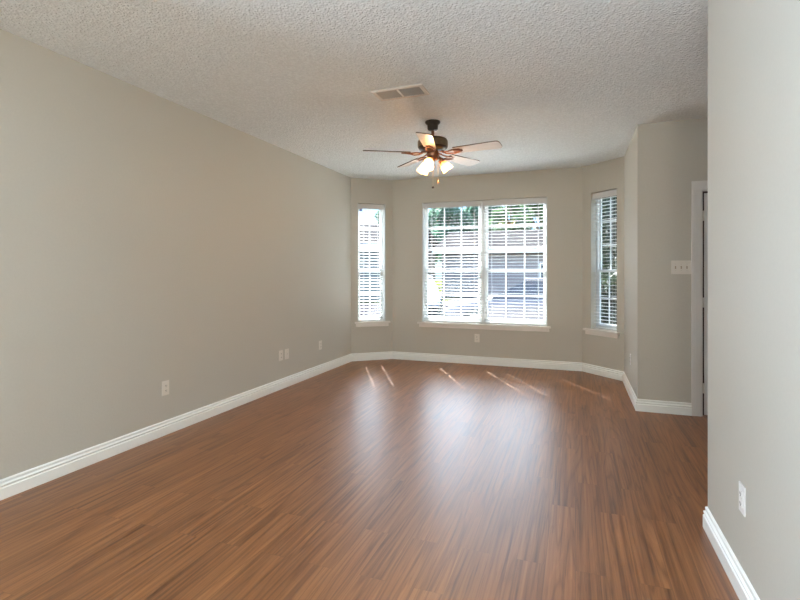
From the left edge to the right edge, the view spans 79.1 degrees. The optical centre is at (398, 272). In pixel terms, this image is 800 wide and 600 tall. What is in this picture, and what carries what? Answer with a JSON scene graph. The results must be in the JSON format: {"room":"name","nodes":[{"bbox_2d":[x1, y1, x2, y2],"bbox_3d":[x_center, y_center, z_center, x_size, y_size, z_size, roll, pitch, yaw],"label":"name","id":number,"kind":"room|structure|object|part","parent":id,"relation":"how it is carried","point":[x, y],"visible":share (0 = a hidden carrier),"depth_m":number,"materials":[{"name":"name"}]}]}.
{"room":"empty living room","nodes":[
{"label":"empty living room","id":0,"kind":"room"},
{"bbox_2d":[0,29,350,479],"bbox_3d":[-2.329,-0.050,2.862,0.140,2.700,9.260,0,0,20],"label":"wall","id":1,"kind":"structure","parent":0,"point":[147,239],"depth_m":3.66,"materials":[{"name":"beige paint"}]},
{"bbox_2d":[162,380,168,395],"bbox_3d":[-1.873,0.926,3.893,0.010,0.116,0.072,0,0,20],"label":"wall outlet","id":2,"kind":"object","parent":1,"relation":"attached to","point":[165,384],"visible":1,"depth_m":3.89,"materials":[{"name":"beige plastic"}]},
{"bbox_2d":[0,354,351,500],"bbox_3d":[-2.243,1.243,2.869,0.018,0.113,9.053,0,0,20],"label":"baseboard","id":3,"kind":"structure","parent":1,"relation":"attached to","point":[15,484],"depth_m":3.64,"materials":[{"name":"white paint"}]},
{"bbox_2d":[279,350,282,360],"bbox_3d":[-1.316,0.924,5.419,0.010,0.116,0.072,0,0,20],"label":"wall outlet","id":4,"kind":"object","parent":1,"relation":"attached to","point":[280,351],"visible":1,"depth_m":5.41,"materials":[{"name":"beige plastic"}]},
{"bbox_2d":[285,348,288,358],"bbox_3d":[-1.273,0.926,5.531,0.014,0.116,0.072,0,0,20],"label":"cable plate","id":5,"kind":"object","parent":1,"relation":"attached to","point":[286,350],"visible":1,"depth_m":5.53,"materials":[{"name":"beige plastic"}]},
{"bbox_2d":[0,0,707,179],"bbox_3d":[0.306,-1.480,2.152,5.579,0.160,9.733,0,0,20],"label":"ceiling","id":6,"kind":"structure","parent":0,"point":[559,84],"depth_m":3.27,"materials":[{"name":"white paint"}]},
{"bbox_2d":[371,83,429,100],"bbox_3d":[0.015,-1.393,3.747,0.410,0.013,0.216,0,0,20],"label":"ceiling vent","id":7,"kind":"object","parent":6,"relation":"in","point":[415,90],"visible":1,"depth_m":3.73,"materials":[{"name":"white metal"}]},
{"bbox_2d":[363,119,501,188],"bbox_3d":[0.332,-1.089,4.454,1.234,0.623,1.237,0,0,20],"label":"ceiling fan","id":8,"kind":"object","parent":6,"relation":"hanging from","point":[430,144],"visible":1,"depth_m":4.41,"materials":[{"name":"brown wood"}]},
{"bbox_3d":[-0.111,-1.110,4.428,0.430,0.037,0.139,0,0,-7],"label":"blade","id":9,"kind":"part","parent":8,"relation":"part of","materials":[{"name":"brown wood"}]},
{"bbox_3d":[0.131,-1.110,4.872,0.139,0.037,0.430,0,0,-25],"label":"blade","id":10,"kind":"part","parent":8,"relation":"part of","materials":[{"name":"brown wood"}]},
{"bbox_3d":[0.244,-0.996,4.575,0.115,0.103,0.115,0,38,-38],"label":"lamp shade","id":11,"kind":"part","parent":8,"relation":"part of","materials":[{"name":"white glass"}]},
{"bbox_3d":[0.237,-1.110,4.061,0.139,0.037,0.430,0,0,11],"label":"blade","id":12,"kind":"part","parent":8,"relation":"part of","materials":[{"name":"brown wood"}]},
{"bbox_3d":[0.272,-0.996,4.375,0.115,0.103,0.115,0,-38,22],"label":"lamp shade","id":13,"kind":"part","parent":8,"relation":"part of","materials":[{"name":"white glass"}]},
{"bbox_3d":[0.431,-0.996,4.499,0.115,0.103,0.115,-38,5,-6],"label":"lamp shade","id":14,"kind":"part","parent":8,"relation":"part of","materials":[{"name":"white glass"}]},
{"bbox_3d":[0.628,-1.110,4.779,0.430,0.037,0.139,0,0,-43],"label":"blade","id":15,"kind":"part","parent":8,"relation":"part of","materials":[{"name":"brown wood"}]},
{"bbox_3d":[0.693,-1.110,4.278,0.430,0.037,0.139,0,0,29],"label":"blade","id":16,"kind":"part","parent":8,"relation":"part of","materials":[{"name":"brown wood"}]},
{"bbox_2d":[0,359,738,599],"bbox_3d":[0.306,1.360,2.152,5.579,0.120,9.733,0,0,20],"label":"floor","id":17,"kind":"structure","parent":0,"point":[386,479],"depth_m":2.73,"materials":[{"name":"brown wood"}]},
{"bbox_2d":[351,178,391,353],"bbox_3d":[-0.427,-0.050,7.290,0.757,2.700,0.140,0,0,-19],"label":"wall","id":18,"kind":"structure","parent":0,"point":[363,191],"depth_m":7.22,"materials":[{"name":"beige paint"}]},
{"bbox_2d":[352,351,391,360],"bbox_3d":[-0.394,1.243,7.218,0.640,0.113,0.018,0,0,-19],"label":"baseboard","id":19,"kind":"structure","parent":18,"relation":"attached to","point":[372,355],"depth_m":7.21,"materials":[{"name":"white paint"}]},
{"bbox_2d":[355,204,389,326],"bbox_3d":[-0.408,-0.118,7.272,0.542,1.834,0.183,0,0,-19],"label":"window","id":20,"kind":"structure","parent":18,"relation":"in","point":[381,229],"depth_m":7.33,"materials":[{"name":"white plastic"}]},
{"bbox_3d":[-0.442,-0.507,7.342,0.376,1.000,0.020,0,0,-19],"label":"sash","id":21,"kind":"part","parent":20,"relation":"part of","materials":[{"name":"white plastic"}]},
{"bbox_3d":[-0.434,0.325,7.320,0.376,0.736,0.022,0,0,-19],"label":"sash","id":22,"kind":"part","parent":20,"relation":"part of","materials":[{"name":"white plastic"}]},
{"bbox_3d":[-0.438,-0.157,7.331,0.432,1.756,0.052,0,0,-19],"label":"frame","id":23,"kind":"part","parent":20,"relation":"part of","materials":[{"name":"white plastic"}]},
{"bbox_2d":[358,204,383,320],"bbox_3d":[-0.422,-0.156,7.263,0.396,1.738,0.062,0,0,-19],"label":"window blind","id":24,"kind":"object","parent":20,"relation":"attached to","point":[360,206],"visible":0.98,"depth_m":7.25,"materials":[{"name":"white plastic"}]},
{"bbox_3d":[-0.423,0.705,7.266,0.384,0.016,0.050,0,0,-19],"label":"rail","id":25,"kind":"part","parent":24,"relation":"part of","materials":[{"name":"white plastic"}]},
{"bbox_3d":[-0.400,0.737,7.248,0.542,0.028,0.133,0,0,-19],"label":"sill","id":26,"kind":"part","parent":20,"relation":"part of","materials":[{"name":"white paint"}]},
{"bbox_2d":[392,167,582,362],"bbox_3d":[1.199,-0.050,6.932,2.798,2.700,0.140,0,0,20],"label":"wall","id":27,"kind":"structure","parent":0,"point":[562,188],"depth_m":6.76,"materials":[{"name":"beige paint"}]},
{"bbox_2d":[474,334,479,341],"bbox_3d":[1.113,0.928,6.883,0.072,0.116,0.010,0,0,20],"label":"wall outlet","id":28,"kind":"object","parent":27,"relation":"attached to","point":[476,336],"visible":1,"depth_m":6.88,"materials":[{"name":"beige plastic"}]},
{"bbox_2d":[417,198,550,331],"bbox_3d":[1.188,-0.118,6.911,1.883,1.834,0.184,0,0,20],"label":"window","id":29,"kind":"structure","parent":27,"relation":"in","point":[483,222],"depth_m":6.94,"materials":[{"name":"white plastic"}]},
{"bbox_2d":[423,201,481,322],"bbox_3d":[0.777,-0.156,7.049,0.868,1.738,0.077,0,0,20],"label":"window blind","id":30,"kind":"object","parent":29,"relation":"attached to","point":[468,203],"visible":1,"depth_m":7.06,"materials":[{"name":"white plastic"}]},
{"bbox_3d":[0.780,0.705,7.059,0.856,0.016,0.050,0,0,20],"label":"rail","id":31,"kind":"part","parent":30,"relation":"part of","materials":[{"name":"white plastic"}]},
{"bbox_3d":[0.796,-0.157,7.124,0.876,1.756,0.052,0,0,20],"label":"frame","id":32,"kind":"part","parent":29,"relation":"part of","materials":[{"name":"white plastic"}]},
{"bbox_3d":[0.800,-0.507,7.135,0.820,1.000,0.020,0,0,20],"label":"sash","id":33,"kind":"part","parent":29,"relation":"part of","materials":[{"name":"white plastic"}]},
{"bbox_3d":[0.792,0.325,7.113,0.820,0.736,0.022,0,0,20],"label":"sash","id":34,"kind":"part","parent":29,"relation":"part of","materials":[{"name":"white plastic"}]},
{"bbox_3d":[1.218,-0.155,6.967,0.048,1.760,0.059,0,0,20],"label":"mullion post","id":35,"kind":"part","parent":29,"relation":"part of","materials":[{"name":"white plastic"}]},
{"bbox_3d":[1.179,0.737,6.887,1.883,0.028,0.133,0,0,20],"label":"sill","id":36,"kind":"part","parent":29,"relation":"part of","materials":[{"name":"white paint"}]},
{"bbox_2d":[483,197,545,324],"bbox_3d":[1.610,-0.156,6.753,0.868,1.738,0.062,0,0,20],"label":"window blind","id":37,"kind":"object","parent":29,"relation":"attached to","point":[528,201],"visible":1,"depth_m":6.73,"materials":[{"name":"white plastic"}]},
{"bbox_3d":[1.316,-0.139,6.864,0.012,1.688,0.057,0,0,20],"label":"ladder cord","id":38,"kind":"part","parent":37,"relation":"part of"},
{"bbox_3d":[1.611,0.705,6.756,0.856,0.016,0.050,0,0,20],"label":"rail","id":39,"kind":"part","parent":37,"relation":"part of","materials":[{"name":"white plastic"}]},
{"bbox_3d":[1.915,-0.139,6.645,0.012,1.688,0.057,0,0,20],"label":"ladder cord","id":40,"kind":"part","parent":37,"relation":"part of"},
{"bbox_3d":[1.645,-0.507,6.827,0.820,1.000,0.020,0,0,20],"label":"sash","id":41,"kind":"part","parent":29,"relation":"part of","materials":[{"name":"white plastic"}]},
{"bbox_3d":[1.637,0.325,6.805,0.820,0.736,0.022,0,0,20],"label":"sash","id":42,"kind":"part","parent":29,"relation":"part of","materials":[{"name":"white plastic"}]},
{"bbox_3d":[1.641,-0.157,6.815,0.876,1.756,0.052,0,0,20],"label":"frame","id":43,"kind":"part","parent":29,"relation":"part of","materials":[{"name":"white plastic"}]},
{"bbox_2d":[392,351,581,370],"bbox_3d":[1.168,1.243,6.859,2.691,0.113,0.018,0,0,20],"label":"baseboard","id":44,"kind":"structure","parent":27,"relation":"attached to","point":[510,362],"depth_m":6.81,"materials":[{"name":"white paint"}]},
{"bbox_2d":[583,156,623,371],"bbox_3d":[2.635,-0.050,6.139,0.140,2.700,0.769,0,0,-25],"label":"wall","id":45,"kind":"structure","parent":0,"point":[607,352],"depth_m":6.15,"materials":[{"name":"beige paint"}]},
{"bbox_2d":[583,196,619,338],"bbox_3d":[2.610,-0.118,6.136,0.183,1.834,0.553,0,0,-25],"label":"window","id":46,"kind":"structure","parent":45,"relation":"in","point":[598,332],"depth_m":6.27,"materials":[{"name":"white plastic"}]},
{"bbox_3d":[2.691,-0.507,6.146,0.020,1.000,0.347,0,0,-25],"label":"sash","id":47,"kind":"part","parent":46,"relation":"part of","materials":[{"name":"white plastic"}]},
{"bbox_3d":[2.587,0.737,6.126,0.133,0.028,0.553,0,0,-25],"label":"sill","id":48,"kind":"part","parent":46,"relation":"part of","materials":[{"name":"white paint"}]},
{"bbox_2d":[593,189,616,330],"bbox_3d":[2.618,-0.156,6.112,0.062,1.738,0.379,0,0,-25],"label":"window blind","id":49,"kind":"object","parent":46,"relation":"attached to","point":[607,194],"visible":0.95,"depth_m":6.10,"materials":[{"name":"white plastic"}]},
{"bbox_3d":[2.620,0.705,6.114,0.050,0.016,0.367,0,0,-25],"label":"rail","id":50,"kind":"part","parent":49,"relation":"part of","materials":[{"name":"white plastic"}]},
{"bbox_3d":[2.680,-0.157,6.141,0.052,1.756,0.403,0,0,-25],"label":"frame","id":51,"kind":"part","parent":46,"relation":"part of","materials":[{"name":"white plastic"}]},
{"bbox_3d":[2.670,0.325,6.136,0.022,0.736,0.347,0,0,-25],"label":"sash","id":52,"kind":"part","parent":46,"relation":"part of","materials":[{"name":"white plastic"}]},
{"bbox_2d":[582,363,622,380],"bbox_3d":[2.563,1.243,6.106,0.018,0.113,0.653,0,0,-25],"label":"baseboard","id":53,"kind":"structure","parent":45,"relation":"attached to","point":[593,369],"depth_m":6.09,"materials":[{"name":"white paint"}]},
{"bbox_2d":[624,127,636,396],"bbox_3d":[2.556,-0.050,5.194,0.140,2.700,1.383,0,0,20],"label":"wall","id":54,"kind":"structure","parent":0,"point":[630,157],"depth_m":5.15,"materials":[{"name":"beige paint"}]},
{"bbox_2d":[623,372,636,410],"bbox_3d":[2.469,1.243,5.185,0.018,0.113,1.344,0,0,20],"label":"baseboard","id":55,"kind":"structure","parent":54,"relation":"attached to","point":[627,385],"depth_m":5.07,"materials":[{"name":"white paint"}]},
{"bbox_2d":[637,118,707,402],"bbox_3d":[3.117,-0.050,4.327,1.789,2.700,0.140,0,0,20],"label":"wall","id":56,"kind":"structure","parent":0,"point":[671,155],"depth_m":4.49,"materials":[{"name":"beige paint"}]},
{"bbox_2d":[636,399,691,415],"bbox_3d":[2.450,1.243,4.487,0.461,0.113,0.018,0,0,20],"label":"baseboard","id":57,"kind":"structure","parent":56,"relation":"attached to","point":[644,405],"depth_m":4.48,"materials":[{"name":"white paint"}]},
{"bbox_2d":[671,261,690,273],"bbox_3d":[2.589,-0.050,4.437,0.162,0.125,0.015,0,0,20],"label":"switch plate","id":58,"kind":"object","parent":56,"relation":"attached to","point":[677,267],"visible":1,"depth_m":4.44,"materials":[{"name":"beige plastic"}]},
{"bbox_2d":[691,180,707,416],"bbox_3d":[3.139,0.234,4.299,0.964,2.132,0.178,0,0,20],"label":"door frame","id":59,"kind":"structure","parent":56,"relation":"in","point":[699,189],"depth_m":4.39,"materials":[{"name":"white paint"}]},
{"bbox_3d":[3.139,0.284,4.299,0.748,2.020,0.042,0,0,20],"label":"panel","id":60,"kind":"part","parent":59,"relation":"part of","materials":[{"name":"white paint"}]},
{"bbox_2d":[708,0,799,599],"bbox_3d":[0.676,-0.050,-0.191,0.140,2.700,5.585,0,0,20],"label":"wall","id":61,"kind":"structure","parent":0,"point":[754,45],"depth_m":1.79,"materials":[{"name":"beige paint"}]},
{"bbox_2d":[703,506,759,599],"bbox_3d":[0.629,1.243,-0.090,0.018,0.113,5.463,0,0,20],"label":"baseboard","id":62,"kind":"structure","parent":61,"relation":"attached to","point":[739,580],"depth_m":2.08,"materials":[{"name":"white paint"}]},
{"bbox_2d":[739,481,745,516],"bbox_3d":[1.372,0.903,1.937,0.010,0.116,0.072,0,0,20],"label":"wall outlet","id":63,"kind":"object","parent":61,"relation":"attached to","point":[742,490],"visible":1,"depth_m":1.92,"materials":[{"name":"white plastic"}]},
{"label":"outside","id":64,"kind":"structure","parent":0,"visible":0},
{"bbox_2d":[442,297,477,303],"bbox_3d":[4.931,1.538,26.356,4.400,0.025,6.900,0,0,20],"label":"driveway","id":65,"kind":"structure","parent":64,"point":[457,300],"depth_m":26.74,"materials":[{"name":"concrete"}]},
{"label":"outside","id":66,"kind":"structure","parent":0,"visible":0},
{"bbox_2d":[366,281,459,302],"bbox_3d":[5.584,1.700,29.897,110.000,0.300,120.000,0,0,20],"label":"lawn","id":67,"kind":"structure","parent":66,"point":[435,281],"depth_m":30.48,"materials":[{"name":"green plant"}]},
{"bbox_2d":[374,210,378,223],"bbox_3d":[0.240,-3.063,45.857,4.471,9.237,4.922,0,0,-37],"label":"leafy tree","id":68,"kind":"object","parent":67,"relation":"on","point":[376,216],"visible":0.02,"depth_m":46.06,"materials":[{"name":"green plant"}]},
{"bbox_2d":[359,224,438,300],"bbox_3d":[-5.795,-0.805,32.696,15.700,4.710,9.540,0,0,20],"label":"house","id":69,"kind":"structure","parent":67,"relation":"on","point":[363,239],"depth_m":26.77,"materials":[{"name":"white"}]},
{"bbox_2d":[428,208,438,263],"bbox_3d":[2.786,-3.551,52.035,5.378,10.211,4.610,0,0,20],"label":"leafy tree","id":70,"kind":"object","parent":67,"relation":"on","point":[432,222],"visible":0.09,"depth_m":50.72,"materials":[{"name":"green plant"}]},
{"bbox_2d":[431,207,474,261],"bbox_3d":[4.889,-3.212,44.275,4.335,9.535,4.523,0,0,20],"label":"leafy tree","id":71,"kind":"object","parent":67,"relation":"on","point":[453,214],"visible":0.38,"depth_m":42.83,"materials":[{"name":"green plant"}]},
{"bbox_2d":[463,205,503,230],"bbox_3d":[8.729,-4.493,50.243,4.767,12.094,5.260,0,0,20],"label":"leafy tree","id":72,"kind":"object","parent":67,"relation":"on","point":[473,210],"visible":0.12,"depth_m":48.27,"materials":[{"name":"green plant"}]},
{"bbox_2d":[488,204,534,230],"bbox_3d":[9.352,-3.386,41.417,4.349,9.881,5.123,0,0,20],"label":"leafy tree","id":73,"kind":"object","parent":67,"relation":"on","point":[502,212],"visible":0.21,"depth_m":40.77,"materials":[{"name":"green plant"}]},
{"bbox_2d":[432,230,613,296],"bbox_3d":[14.464,-0.680,30.894,23.000,4.460,9.040,0,0,20],"label":"house","id":74,"kind":"structure","parent":67,"relation":"on","point":[469,240],"depth_m":30.16,"materials":[{"name":"brick"}]},
{"bbox_2d":[521,203,542,229],"bbox_3d":[14.303,-3.904,48.066,4.699,10.916,4.707,0,0,-5],"label":"leafy tree","id":75,"kind":"object","parent":67,"relation":"on","point":[535,216],"visible":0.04,"depth_m":47.39,"materials":[{"name":"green plant"}]},
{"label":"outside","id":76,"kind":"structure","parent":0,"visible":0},
{"bbox_3d":[1.091,1.535,9.555,13.500,0.030,4.100,0,0,20],"label":"patio","id":77,"kind":"object","parent":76,"visible":0},
{"bbox_2d":[601,195,616,280],"bbox_3d":[4.772,-0.579,9.528,2.612,4.272,2.683,0,0,7],"label":"leafy tree","id":78,"kind":"object","parent":77,"relation":"on","point":[605,239],"visible":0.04,"depth_m":9.00,"materials":[{"name":"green plant"}]},
{"bbox_2d":[601,272,616,324],"bbox_3d":[3.699,0.708,8.273,1.370,1.647,1.540,0,0,20],"label":"leafy bush","id":79,"kind":"object","parent":77,"relation":"on","point":[604,281],"visible":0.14,"depth_m":8.02,"materials":[{"name":"green plant"}]},
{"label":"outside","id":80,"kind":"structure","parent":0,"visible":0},
{"bbox_2d":[360,302,450,315],"bbox_3d":[1.986,1.542,20.033,110.000,0.015,7.000,0,0,20],"label":"street","id":81,"kind":"structure","parent":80,"point":[367,305],"depth_m":19.76,"materials":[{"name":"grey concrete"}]},
{"bbox_2d":[428,276,442,312],"bbox_3d":[0.738,0.840,19.515,1.768,1.420,4.330,0,0,0],"label":"car","id":82,"kind":"object","parent":81,"relation":"on","point":[428,276],"visible":0.3,"depth_m":17.84,"materials":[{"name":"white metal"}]},
{"bbox_2d":[445,278,601,319],"bbox_3d":[3.416,0.840,12.325,4.330,1.420,1.768,0,0,16],"label":"car","id":83,"kind":"object","parent":81,"relation":"on","point":[498,306],"visible":0.24,"depth_m":11.70,"materials":[{"name":"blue metal"}]}
]}

